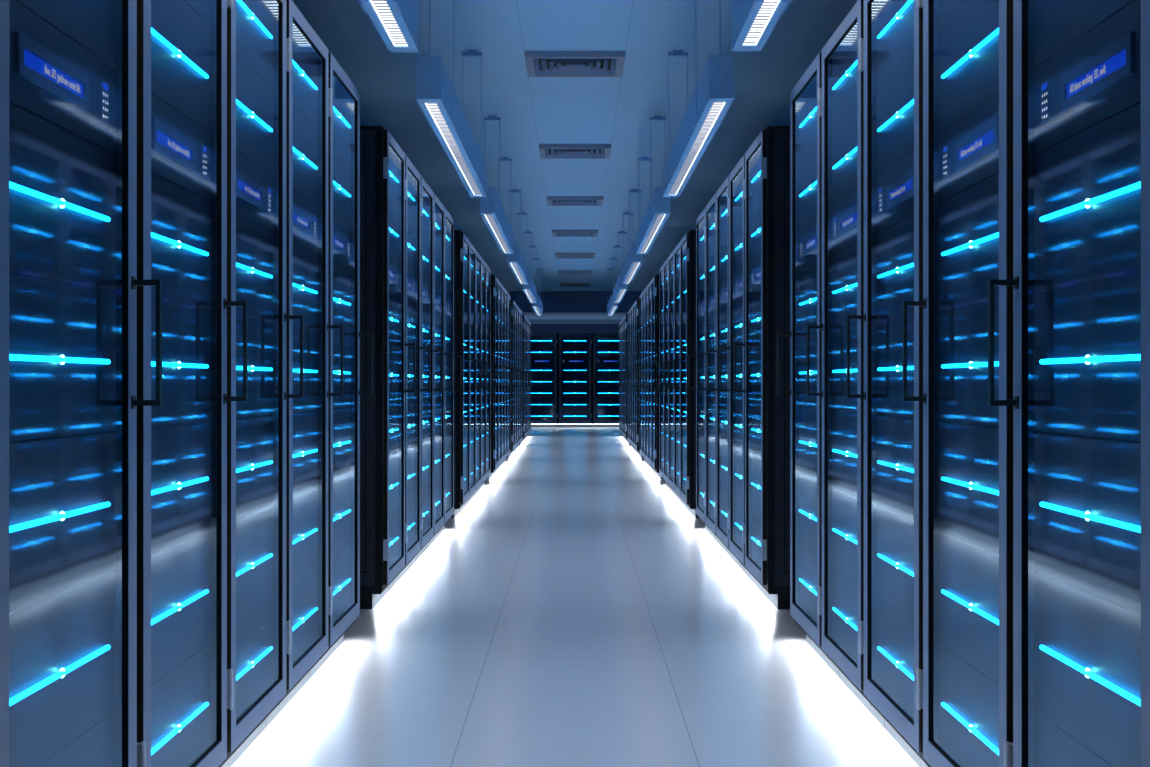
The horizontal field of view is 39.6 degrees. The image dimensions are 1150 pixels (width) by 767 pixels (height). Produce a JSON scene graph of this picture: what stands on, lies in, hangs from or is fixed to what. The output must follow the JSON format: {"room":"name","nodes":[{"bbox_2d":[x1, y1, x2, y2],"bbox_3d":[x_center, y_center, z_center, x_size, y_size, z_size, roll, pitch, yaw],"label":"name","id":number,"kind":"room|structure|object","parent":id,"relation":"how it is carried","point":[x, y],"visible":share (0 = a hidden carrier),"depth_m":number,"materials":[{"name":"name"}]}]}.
{"room":"server room","nodes":[
{"label":"server room","id":0,"kind":"room"},
{"bbox_2d":[515,291,523,314],"bbox_3d":[-1.305,-1.661,37.475,0.190,1.003,0.250,0,0,0],"label":"wall","id":1,"kind":"structure","parent":0,"point":[519,295],"depth_m":37.35,"materials":[{"name":"blue paint"}]},
{"bbox_2d":[508,292,641,312],"bbox_3d":[0.000,-1.968,37.700,6.000,0.589,0.200,0,0,0],"label":"wall","id":2,"kind":"structure","parent":1,"relation":"attached to","point":[553,302],"depth_m":37.60,"materials":[{"name":"blue paint"}]},
{"bbox_2d":[231,427,918,766],"bbox_3d":[0.000,1.067,21.100,6.000,0.100,46.200,0,0,0],"label":"floor","id":3,"kind":"structure","parent":0,"point":[574,611],"depth_m":5.97,"materials":[{"name":"tile"}]},
{"bbox_2d":[0,0,161,766],"bbox_3d":[-1.320,-0.071,2.713,1.054,2.177,0.797,0,0,0],"label":"tall cabinet","id":4,"kind":"object","parent":3,"relation":"on","point":[69,282],"visible":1,"depth_m":2.76,"materials":[{"name":"black metal"}]},
{"bbox_2d":[103,82,107,90],"bbox_3d":[-0.875,-0.553,2.978,0.001,0.011,0.029,0,0,0],"label":"light","id":5,"kind":"object","parent":4,"relation":"on","point":[105,84],"depth_m":2.98,"materials":[{"name":"blue plastic"}]},
{"bbox_2d":[137,0,247,766],"bbox_3d":[-1.320,-0.071,3.513,1.054,2.177,0.797,0,0,0],"label":"tall cabinet","id":6,"kind":"object","parent":3,"relation":"on","point":[182,44],"visible":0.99,"depth_m":3.57,"materials":[{"name":"black metal"}]},
{"bbox_2d":[220,0,303,766],"bbox_3d":[-1.320,-0.071,4.313,1.054,2.177,0.797,0,0,0],"label":"tall cabinet","id":7,"kind":"object","parent":3,"relation":"on","point":[256,29],"visible":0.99,"depth_m":4.40,"materials":[{"name":"black metal"}]},
{"bbox_2d":[265,0,342,727],"bbox_3d":[-1.320,-0.071,5.113,1.054,2.177,0.797,0,0,0],"label":"tall cabinet","id":8,"kind":"object","parent":3,"relation":"on","point":[306,53],"visible":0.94,"depth_m":5.18,"materials":[{"name":"black metal"}]},
{"bbox_2d":[310,52,372,677],"bbox_3d":[-1.320,-0.071,5.913,1.054,2.177,0.797,0,0,0],"label":"tall cabinet","id":9,"kind":"object","parent":3,"relation":"on","point":[343,95],"visible":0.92,"depth_m":5.89,"materials":[{"name":"black metal"}]},
{"bbox_2d":[360,126,415,608],"bbox_3d":[-1.320,-0.071,7.593,1.054,2.177,0.797,0,0,0],"label":"tall cabinet","id":10,"kind":"object","parent":3,"relation":"on","point":[382,160],"visible":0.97,"depth_m":7.20,"materials":[{"name":"black metal"}]},
{"bbox_2d":[393,155,429,585],"bbox_3d":[-1.320,-0.071,8.393,1.054,2.177,0.797,0,0,0],"label":"tall cabinet","id":11,"kind":"object","parent":3,"relation":"on","point":[412,176],"visible":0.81,"depth_m":8.34,"materials":[{"name":"black metal"}]},
{"bbox_2d":[409,176,441,567],"bbox_3d":[-1.320,-0.071,9.193,1.054,2.177,0.797,0,0,0],"label":"tall cabinet","id":12,"kind":"object","parent":3,"relation":"on","point":[427,195],"visible":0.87,"depth_m":9.25,"materials":[{"name":"black metal"}]},
{"bbox_2d":[423,193,452,551],"bbox_3d":[-1.320,-0.071,9.993,1.054,2.177,0.797,0,0,0],"label":"tall cabinet","id":13,"kind":"object","parent":3,"relation":"on","point":[439,209],"visible":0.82,"depth_m":10.07,"materials":[{"name":"black metal"}]},
{"bbox_2d":[435,208,460,538],"bbox_3d":[-1.320,-0.071,10.793,1.054,2.177,0.797,0,0,0],"label":"tall cabinet","id":14,"kind":"object","parent":3,"relation":"on","point":[449,221],"visible":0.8,"depth_m":10.87,"materials":[{"name":"black metal"}]},
{"bbox_2d":[451,230,475,517],"bbox_3d":[-1.320,-0.071,12.473,1.054,2.177,0.797,0,0,0],"label":"tall cabinet","id":15,"kind":"object","parent":3,"relation":"on","point":[461,242],"visible":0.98,"depth_m":12.10,"materials":[{"name":"black metal"}]},
{"bbox_2d":[462,242,481,508],"bbox_3d":[-1.320,-0.071,13.273,1.054,2.177,0.797,0,0,0],"label":"tall cabinet","id":16,"kind":"object","parent":3,"relation":"on","point":[472,248],"visible":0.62,"depth_m":13.31,"materials":[{"name":"black metal"}]},
{"bbox_2d":[468,250,486,501],"bbox_3d":[-1.320,-0.071,14.073,1.054,2.177,0.797,0,0,0],"label":"tall cabinet","id":17,"kind":"object","parent":3,"relation":"on","point":[478,257],"visible":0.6,"depth_m":14.13,"materials":[{"name":"black metal"}]},
{"bbox_2d":[474,257,491,494],"bbox_3d":[-1.320,-0.071,14.873,1.054,2.177,0.797,0,0,0],"label":"tall cabinet","id":18,"kind":"object","parent":3,"relation":"on","point":[483,263],"visible":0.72,"depth_m":14.91,"materials":[{"name":"black metal"}]},
{"bbox_2d":[480,264,495,488],"bbox_3d":[-1.320,-0.071,15.673,1.054,2.177,0.797,0,0,0],"label":"tall cabinet","id":19,"kind":"object","parent":3,"relation":"on","point":[488,270],"visible":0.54,"depth_m":15.77,"materials":[{"name":"black metal"}]},
{"bbox_2d":[487,274,502,478],"bbox_3d":[-1.320,-0.071,17.353,1.054,2.177,0.797,0,0,0],"label":"tall cabinet","id":20,"kind":"object","parent":3,"relation":"on","point":[494,281],"visible":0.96,"depth_m":16.98,"materials":[{"name":"black metal"}]},
{"bbox_2d":[493,281,506,473],"bbox_3d":[-1.320,-0.071,18.153,1.054,2.177,0.797,0,0,0],"label":"tall cabinet","id":21,"kind":"object","parent":3,"relation":"on","point":[500,284],"visible":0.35,"depth_m":18.31,"materials":[{"name":"black metal"}]},
{"bbox_2d":[496,285,508,470],"bbox_3d":[-1.320,-0.071,18.953,1.054,2.177,0.797,0,0,0],"label":"tall cabinet","id":22,"kind":"object","parent":3,"relation":"on","point":[503,288],"visible":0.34,"depth_m":19.08,"materials":[{"name":"black metal"}]},
{"bbox_2d":[500,289,511,465],"bbox_3d":[-1.320,-0.071,19.753,1.054,2.177,0.797,0,0,0],"label":"tall cabinet","id":23,"kind":"object","parent":3,"relation":"on","point":[506,292],"visible":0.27,"depth_m":19.91,"materials":[{"name":"black metal"}]},
{"bbox_2d":[503,293,513,462],"bbox_3d":[-1.320,-0.071,20.553,1.054,2.177,0.797,0,0,0],"label":"tall cabinet","id":24,"kind":"object","parent":3,"relation":"on","point":[508,293],"visible":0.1,"depth_m":20.66,"materials":[{"name":"black metal"}]},
{"bbox_2d":[507,299,518,457],"bbox_3d":[-1.320,-0.071,22.233,1.054,2.177,0.797,0,0,0],"label":"tall cabinet","id":25,"kind":"object","parent":3,"relation":"on","point":[512,303],"visible":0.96,"depth_m":21.86,"materials":[{"name":"black metal"}]},
{"bbox_2d":[511,303,520,453],"bbox_3d":[-1.320,-0.071,23.033,1.054,2.177,0.797,0,0,0],"label":"tall cabinet","id":26,"kind":"object","parent":3,"relation":"on","point":[515,303],"visible":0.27,"depth_m":23.32,"materials":[{"name":"black metal"}]},
{"bbox_2d":[513,306,522,451],"bbox_3d":[-1.320,-0.071,23.833,1.054,2.177,0.797,0,0,0],"label":"tall cabinet","id":27,"kind":"object","parent":3,"relation":"on","point":[517,306],"visible":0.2,"depth_m":23.84,"materials":[{"name":"black metal"}]},
{"bbox_2d":[515,308,523,449],"bbox_3d":[-1.320,-0.071,24.633,1.054,2.177,0.797,0,0,0],"label":"tall cabinet","id":28,"kind":"object","parent":3,"relation":"on","point":[519,308],"visible":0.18,"depth_m":24.58,"materials":[{"name":"black metal"}]},
{"bbox_2d":[517,311,525,447],"bbox_3d":[-1.320,-0.071,25.433,1.054,2.177,0.797,0,0,0],"label":"tall cabinet","id":29,"kind":"object","parent":3,"relation":"on","point":[521,311],"visible":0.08,"depth_m":25.63,"materials":[{"name":"black metal"}]},
{"bbox_2d":[520,315,528,443],"bbox_3d":[-1.320,-0.071,27.113,1.054,2.177,0.797,0,0,0],"label":"tall cabinet","id":30,"kind":"object","parent":3,"relation":"on","point":[524,316],"visible":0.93,"depth_m":26.79,"materials":[{"name":"black metal"}]},
{"bbox_2d":[522,318,529,441],"bbox_3d":[-1.320,-0.071,27.913,1.054,2.177,0.797,0,0,0],"label":"tall cabinet","id":31,"kind":"object","parent":3,"relation":"on","point":[526,318],"visible":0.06,"depth_m":28.12,"materials":[{"name":"black metal"}]},
{"bbox_2d":[523,319,530,440],"bbox_3d":[-1.320,-0.071,28.713,1.054,2.177,0.797,0,0,0],"label":"tall cabinet","id":32,"kind":"object","parent":3,"relation":"on","point":[527,319],"visible":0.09,"depth_m":28.71,"materials":[{"name":"black metal"}]},
{"bbox_2d":[525,321,532,438],"bbox_3d":[-1.320,-0.071,29.513,1.054,2.177,0.797,0,0,0],"label":"tall cabinet","id":33,"kind":"object","parent":3,"relation":"on","point":[528,321],"visible":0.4,"depth_m":29.83,"materials":[{"name":"black metal"}]},
{"bbox_2d":[526,323,533,437],"bbox_3d":[-1.320,-0.071,30.313,1.054,2.177,0.797,0,0,0],"label":"tall cabinet","id":34,"kind":"object","parent":3,"relation":"on","point":[530,323],"visible":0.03,"depth_m":30.63,"materials":[{"name":"black metal"}]},
{"bbox_2d":[531,334,557,426],"bbox_3d":[-0.800,-0.071,37.573,0.797,2.177,1.054,0,0,0],"label":"tall cabinet","id":35,"kind":"object","parent":3,"relation":"on","point":[544,347],"visible":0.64,"depth_m":37.13,"materials":[{"name":"black metal"}]},
{"bbox_2d":[558,334,591,426],"bbox_3d":[0.000,-0.071,37.573,0.797,2.177,1.054,0,0,0],"label":"tall cabinet","id":36,"kind":"object","parent":3,"relation":"on","point":[574,350],"visible":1,"depth_m":37.13,"materials":[{"name":"black metal"}]},
{"bbox_2d":[592,334,618,426],"bbox_3d":[0.800,-0.071,37.573,0.797,2.177,1.054,0,0,0],"label":"tall cabinet","id":37,"kind":"object","parent":3,"relation":"on","point":[605,347],"visible":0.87,"depth_m":37.13,"materials":[{"name":"black metal"}]},
{"bbox_2d":[616,323,623,437],"bbox_3d":[1.320,-0.071,30.313,1.054,2.177,0.797,0,0,0],"label":"tall cabinet","id":38,"kind":"object","parent":3,"relation":"on","point":[619,323],"visible":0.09,"depth_m":30.63,"materials":[{"name":"black metal"}]},
{"bbox_2d":[617,321,624,438],"bbox_3d":[1.320,-0.071,29.513,1.054,2.177,0.797,0,0,0],"label":"tall cabinet","id":39,"kind":"object","parent":3,"relation":"on","point":[621,321],"visible":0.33,"depth_m":29.83,"materials":[{"name":"black metal"}]},
{"bbox_2d":[619,319,626,440],"bbox_3d":[1.320,-0.071,28.713,1.054,2.177,0.797,0,0,0],"label":"tall cabinet","id":40,"kind":"object","parent":3,"relation":"on","point":[622,319],"visible":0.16,"depth_m":28.71,"materials":[{"name":"black metal"}]},
{"bbox_2d":[620,318,627,441],"bbox_3d":[1.320,-0.071,27.913,1.054,2.177,0.797,0,0,0],"label":"tall cabinet","id":41,"kind":"object","parent":3,"relation":"on","point":[623,318],"visible":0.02,"depth_m":28.12,"materials":[{"name":"black metal"}]},
{"bbox_2d":[621,315,629,443],"bbox_3d":[1.320,-0.071,27.113,1.054,2.177,0.797,0,0,0],"label":"tall cabinet","id":42,"kind":"object","parent":3,"relation":"on","point":[625,316],"visible":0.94,"depth_m":26.79,"materials":[{"name":"black metal"}]},
{"bbox_2d":[624,311,632,447],"bbox_3d":[1.320,-0.071,25.433,1.054,2.177,0.797,0,0,0],"label":"tall cabinet","id":43,"kind":"object","parent":3,"relation":"on","point":[628,311],"visible":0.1,"depth_m":25.63,"materials":[{"name":"black metal"}]},
{"bbox_2d":[626,308,634,449],"bbox_3d":[1.320,-0.071,24.633,1.054,2.177,0.797,0,0,0],"label":"tall cabinet","id":44,"kind":"object","parent":3,"relation":"on","point":[630,308],"visible":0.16,"depth_m":24.58,"materials":[{"name":"black metal"}]},
{"bbox_2d":[627,306,636,451],"bbox_3d":[1.320,-0.071,23.833,1.054,2.177,0.797,0,0,0],"label":"tall cabinet","id":45,"kind":"object","parent":3,"relation":"on","point":[632,306],"visible":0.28,"depth_m":23.83,"materials":[{"name":"black metal"}]},
{"bbox_2d":[629,303,638,453],"bbox_3d":[1.320,-0.071,23.033,1.054,2.177,0.797,0,0,0],"label":"tall cabinet","id":46,"kind":"object","parent":3,"relation":"on","point":[634,303],"visible":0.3,"depth_m":23.32,"materials":[{"name":"black metal"}]},
{"bbox_2d":[631,299,642,457],"bbox_3d":[1.320,-0.071,22.233,1.054,2.177,0.797,0,0,0],"label":"tall cabinet","id":47,"kind":"object","parent":3,"relation":"on","point":[637,303],"visible":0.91,"depth_m":21.86,"materials":[{"name":"black metal"}]},
{"bbox_2d":[636,293,646,462],"bbox_3d":[1.320,-0.071,20.553,1.054,2.177,0.797,0,0,0],"label":"tall cabinet","id":48,"kind":"object","parent":3,"relation":"on","point":[641,293],"visible":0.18,"depth_m":20.65,"materials":[{"name":"black metal"}]},
{"bbox_2d":[638,289,649,465],"bbox_3d":[1.320,-0.071,19.753,1.054,2.177,0.797,0,0,0],"label":"tall cabinet","id":49,"kind":"object","parent":3,"relation":"on","point":[643,292],"visible":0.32,"depth_m":19.91,"materials":[{"name":"black metal"}]},
{"bbox_2d":[641,285,653,470],"bbox_3d":[1.320,-0.071,18.953,1.054,2.177,0.797,0,0,0],"label":"tall cabinet","id":50,"kind":"object","parent":3,"relation":"on","point":[646,288],"visible":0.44,"depth_m":19.08,"materials":[{"name":"black metal"}]},
{"bbox_2d":[643,281,656,473],"bbox_3d":[1.320,-0.071,18.153,1.054,2.177,0.797,0,0,0],"label":"tall cabinet","id":51,"kind":"object","parent":3,"relation":"on","point":[649,284],"visible":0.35,"depth_m":18.31,"materials":[{"name":"black metal"}]},
{"bbox_2d":[647,274,662,478],"bbox_3d":[1.320,-0.071,17.353,1.054,2.177,0.797,0,0,0],"label":"tall cabinet","id":52,"kind":"object","parent":3,"relation":"on","point":[655,281],"visible":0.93,"depth_m":16.98,"materials":[{"name":"black metal"}]},
{"bbox_2d":[654,264,669,488],"bbox_3d":[1.320,-0.071,15.673,1.054,2.177,0.797,0,0,0],"label":"tall cabinet","id":53,"kind":"object","parent":3,"relation":"on","point":[661,270],"visible":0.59,"depth_m":15.77,"materials":[{"name":"black metal"}]},
{"bbox_2d":[658,257,675,494],"bbox_3d":[1.320,-0.071,14.873,1.054,2.177,0.797,0,0,0],"label":"tall cabinet","id":54,"kind":"object","parent":3,"relation":"on","point":[666,263],"visible":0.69,"depth_m":14.91,"materials":[{"name":"black metal"}]},
{"bbox_2d":[663,250,681,501],"bbox_3d":[1.320,-0.071,14.073,1.054,2.177,0.797,0,0,0],"label":"tall cabinet","id":55,"kind":"object","parent":3,"relation":"on","point":[671,257],"visible":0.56,"depth_m":14.13,"materials":[{"name":"black metal"}]},
{"bbox_2d":[668,242,687,508],"bbox_3d":[1.320,-0.071,13.273,1.054,2.177,0.797,0,0,0],"label":"tall cabinet","id":56,"kind":"object","parent":3,"relation":"on","point":[677,248],"visible":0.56,"depth_m":13.31,"materials":[{"name":"black metal"}]},
{"bbox_2d":[674,230,698,517],"bbox_3d":[1.320,-0.071,12.473,1.054,2.177,0.797,0,0,0],"label":"tall cabinet","id":57,"kind":"object","parent":3,"relation":"on","point":[688,242],"visible":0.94,"depth_m":12.10,"materials":[{"name":"black metal"}]},
{"bbox_2d":[689,208,714,538],"bbox_3d":[1.320,-0.071,10.793,1.054,2.177,0.797,0,0,0],"label":"tall cabinet","id":58,"kind":"object","parent":3,"relation":"on","point":[700,221],"visible":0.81,"depth_m":10.87,"materials":[{"name":"black metal"}]},
{"bbox_2d":[697,193,726,551],"bbox_3d":[1.320,-0.071,9.993,1.054,2.177,0.797,0,0,0],"label":"tall cabinet","id":59,"kind":"object","parent":3,"relation":"on","point":[710,209],"visible":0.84,"depth_m":10.07,"materials":[{"name":"black metal"}]},
{"bbox_2d":[708,176,740,567],"bbox_3d":[1.320,-0.071,9.193,1.054,2.177,0.797,0,0,0],"label":"tall cabinet","id":60,"kind":"object","parent":3,"relation":"on","point":[722,195],"visible":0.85,"depth_m":9.25,"materials":[{"name":"black metal"}]},
{"bbox_2d":[720,155,756,585],"bbox_3d":[1.320,-0.071,8.393,1.054,2.177,0.797,0,0,0],"label":"tall cabinet","id":61,"kind":"object","parent":3,"relation":"on","point":[737,176],"visible":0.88,"depth_m":8.34,"materials":[{"name":"black metal"}]},
{"bbox_2d":[734,126,789,608],"bbox_3d":[1.320,-0.071,7.593,1.054,2.177,0.797,0,0,0],"label":"tall cabinet","id":62,"kind":"object","parent":3,"relation":"on","point":[767,160],"visible":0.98,"depth_m":7.21,"materials":[{"name":"black metal"}]},
{"bbox_2d":[777,52,839,677],"bbox_3d":[1.320,-0.071,5.913,1.054,2.177,0.797,0,0,0],"label":"tall cabinet","id":63,"kind":"object","parent":3,"relation":"on","point":[806,95],"visible":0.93,"depth_m":5.89,"materials":[{"name":"black metal"}]},
{"bbox_2d":[807,0,884,727],"bbox_3d":[1.320,-0.071,5.113,1.054,2.177,0.797,0,0,0],"label":"tall cabinet","id":64,"kind":"object","parent":3,"relation":"on","point":[843,53],"visible":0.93,"depth_m":5.22,"materials":[{"name":"black metal"}]},
{"bbox_2d":[846,0,929,766],"bbox_3d":[1.320,-0.071,4.313,1.054,2.177,0.797,0,0,0],"label":"tall cabinet","id":65,"kind":"object","parent":3,"relation":"on","point":[893,29],"visible":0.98,"depth_m":4.39,"materials":[{"name":"black metal"}]},
{"bbox_2d":[902,0,1012,766],"bbox_3d":[1.320,-0.071,3.513,1.054,2.177,0.797,0,0,0],"label":"tall cabinet","id":66,"kind":"object","parent":3,"relation":"on","point":[968,44],"visible":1,"depth_m":3.57,"materials":[{"name":"black metal"}]},
{"bbox_2d":[988,0,1149,766],"bbox_3d":[1.320,-0.071,2.713,1.054,2.177,0.797,0,0,0],"label":"tall cabinet","id":67,"kind":"object","parent":3,"relation":"on","point":[1080,282],"visible":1,"depth_m":2.79,"materials":[{"name":"black metal"}]},
{"bbox_2d":[1042,82,1046,90],"bbox_3d":[0.875,-0.553,2.978,0.001,0.011,0.029,0,0,0],"label":"light","id":68,"kind":"object","parent":67,"relation":"on","point":[1044,84],"depth_m":2.98,"materials":[{"name":"blue plastic"}]},
{"bbox_2d":[292,0,857,291],"bbox_3d":[0.000,-2.213,17.800,6.000,0.100,39.600,0,0,0],"label":"ceiling","id":69,"kind":"structure","parent":0,"point":[532,111],"depth_m":12.21,"materials":[{"name":"paint"}]},
{"bbox_2d":[358,0,418,51],"bbox_3d":[-0.669,-1.728,4.335,0.133,0.869,3.850,0,0,0],"label":"pendant light","id":70,"kind":"object","parent":69,"relation":"hanging from","point":[396,22],"visible":1,"depth_m":5.86,"materials":[{"name":"metal"}]},
{"bbox_2d":[416,0,486,196],"bbox_3d":[-0.669,-1.728,9.215,0.133,0.869,3.850,0,0,0],"label":"pendant light","id":71,"kind":"object","parent":69,"relation":"hanging from","point":[436,95],"visible":1,"depth_m":8.11,"materials":[{"name":"metal"}]},
{"bbox_2d":[480,116,513,253],"bbox_3d":[-0.669,-1.728,14.095,0.133,0.869,3.850,0,0,0],"label":"pendant light","id":72,"kind":"object","parent":69,"relation":"hanging from","point":[492,212],"visible":0.99,"depth_m":13.12,"materials":[{"name":"metal"}]},
{"bbox_2d":[507,189,527,283],"bbox_3d":[-0.669,-1.728,18.975,0.133,0.869,3.850,0,0,0],"label":"pendant light","id":73,"kind":"object","parent":69,"relation":"hanging from","point":[516,262],"visible":0.96,"depth_m":17.80,"materials":[{"name":"metal"}]},
{"bbox_2d":[522,231,536,302],"bbox_3d":[-0.669,-1.728,23.855,0.133,0.869,3.850,0,0,0],"label":"pendant light","id":74,"kind":"object","parent":69,"relation":"hanging from","point":[529,289],"visible":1,"depth_m":23.00,"materials":[{"name":"metal"}]},
{"bbox_2d":[532,258,542,315],"bbox_3d":[-0.669,-1.728,28.735,0.133,0.869,3.850,0,0,0],"label":"pendant light","id":75,"kind":"object","parent":69,"relation":"hanging from","point":[538,307],"visible":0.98,"depth_m":28.33,"materials":[{"name":"metal"}]},
{"bbox_2d":[525,51,624,76],"bbox_3d":[0.000,-2.143,10.735,0.652,0.039,0.690,0,0,0],"label":"ceiling vent","id":76,"kind":"object","parent":69,"relation":"in","point":[538,63],"visible":1,"depth_m":10.68,"materials":[{"name":"grey metal"}]},
{"bbox_2d":[539,144,610,158],"bbox_3d":[0.000,-2.143,14.752,0.652,0.039,0.690,0,0,0],"label":"ceiling vent","id":77,"kind":"object","parent":69,"relation":"in","point":[547,151],"visible":1,"depth_m":14.72,"materials":[{"name":"grey metal"}]},
{"bbox_2d":[547,196,602,205],"bbox_3d":[0.000,-2.143,18.769,0.652,0.039,0.690,0,0,0],"label":"ceiling vent","id":78,"kind":"object","parent":69,"relation":"in","point":[551,200],"visible":1,"depth_m":18.65,"materials":[{"name":"grey metal"}]},
{"bbox_2d":[552,230,597,236],"bbox_3d":[0.000,-2.143,22.786,0.652,0.039,0.690,0,0,0],"label":"ceiling vent","id":79,"kind":"object","parent":69,"relation":"in","point":[555,233],"visible":1,"depth_m":22.65,"materials":[{"name":"grey metal"}]},
{"bbox_2d":[555,253,594,258],"bbox_3d":[0.000,-2.143,26.803,0.652,0.039,0.690,0,0,0],"label":"ceiling vent","id":80,"kind":"object","parent":69,"relation":"in","point":[558,255],"visible":1,"depth_m":26.50,"materials":[{"name":"grey metal"}]},
{"bbox_2d":[558,270,591,274],"bbox_3d":[0.000,-2.143,30.820,0.652,0.039,0.690,0,0,0],"label":"ceiling vent","id":81,"kind":"object","parent":69,"relation":"in","point":[560,272],"visible":1,"depth_m":30.63,"materials":[{"name":"grey metal"}]},
{"bbox_2d":[560,283,589,286],"bbox_3d":[0.000,-2.143,34.837,0.652,0.039,0.690,0,0,0],"label":"ceiling vent","id":82,"kind":"object","parent":69,"relation":"in","point":[561,284],"visible":1,"depth_m":34.55,"materials":[{"name":"grey metal"}]},
{"bbox_2d":[607,258,617,315],"bbox_3d":[0.669,-1.728,28.715,0.133,0.869,3.850,0,0,0],"label":"pendant light","id":83,"kind":"object","parent":69,"relation":"hanging from","point":[611,307],"visible":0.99,"depth_m":28.33,"materials":[{"name":"metal"}]},
{"bbox_2d":[613,231,627,302],"bbox_3d":[0.669,-1.728,23.835,0.133,0.869,3.850,0,0,0],"label":"pendant light","id":84,"kind":"object","parent":69,"relation":"hanging from","point":[620,289],"visible":0.98,"depth_m":23.00,"materials":[{"name":"metal"}]},
{"bbox_2d":[622,189,642,283],"bbox_3d":[0.669,-1.728,18.955,0.133,0.869,3.850,0,0,0],"label":"pendant light","id":85,"kind":"object","parent":69,"relation":"hanging from","point":[633,262],"visible":0.99,"depth_m":17.80,"materials":[{"name":"metal"}]},
{"bbox_2d":[636,116,669,253],"bbox_3d":[0.669,-1.728,14.075,0.133,0.869,3.850,0,0,0],"label":"pendant light","id":86,"kind":"object","parent":69,"relation":"hanging from","point":[657,212],"visible":0.99,"depth_m":13.12,"materials":[{"name":"metal"}]},
{"bbox_2d":[663,0,734,196],"bbox_3d":[0.669,-1.728,9.195,0.133,0.869,3.850,0,0,0],"label":"pendant light","id":87,"kind":"object","parent":69,"relation":"hanging from","point":[714,93],"visible":1,"depth_m":8.11,"materials":[{"name":"metal"}]},
{"bbox_2d":[732,0,791,50],"bbox_3d":[0.669,-1.728,4.315,0.133,0.869,3.850,0,0,0],"label":"pendant light","id":88,"kind":"object","parent":69,"relation":"hanging from","point":[753,21],"visible":1,"depth_m":5.84,"materials":[{"name":"metal"}]},
{"bbox_2d":[531,324,618,333],"bbox_3d":[0.000,-0.573,43.900,6.200,3.380,0.600,0,0,0],"label":"wall","id":89,"kind":"structure","parent":0,"point":[535,328],"depth_m":43.60,"materials":[{"name":"blue paint"}]},
{"bbox_2d":[530,322,619,323],"bbox_3d":[0.000,-1.655,43.525,6.000,0.039,0.150,0,0,0],"label":"trim","id":90,"kind":"structure","parent":89,"relation":"attached to","point":[530,322],"depth_m":43.45,"materials":[{"name":"black metal"}]},
{"bbox_2d":[524,313,625,321],"bbox_3d":[0.000,-1.724,40.700,6.000,0.100,5.800,0,0,0],"label":"ceiling","id":91,"kind":"structure","parent":0,"point":[532,317],"depth_m":40.51,"materials":[{"name":"blue paint"}]},
{"bbox_2d":[626,291,634,314],"bbox_3d":[1.305,-1.661,37.475,0.190,1.003,0.250,0,0,0],"label":"wall","id":92,"kind":"structure","parent":0,"point":[630,295],"depth_m":37.35,"materials":[{"name":"blue paint"}]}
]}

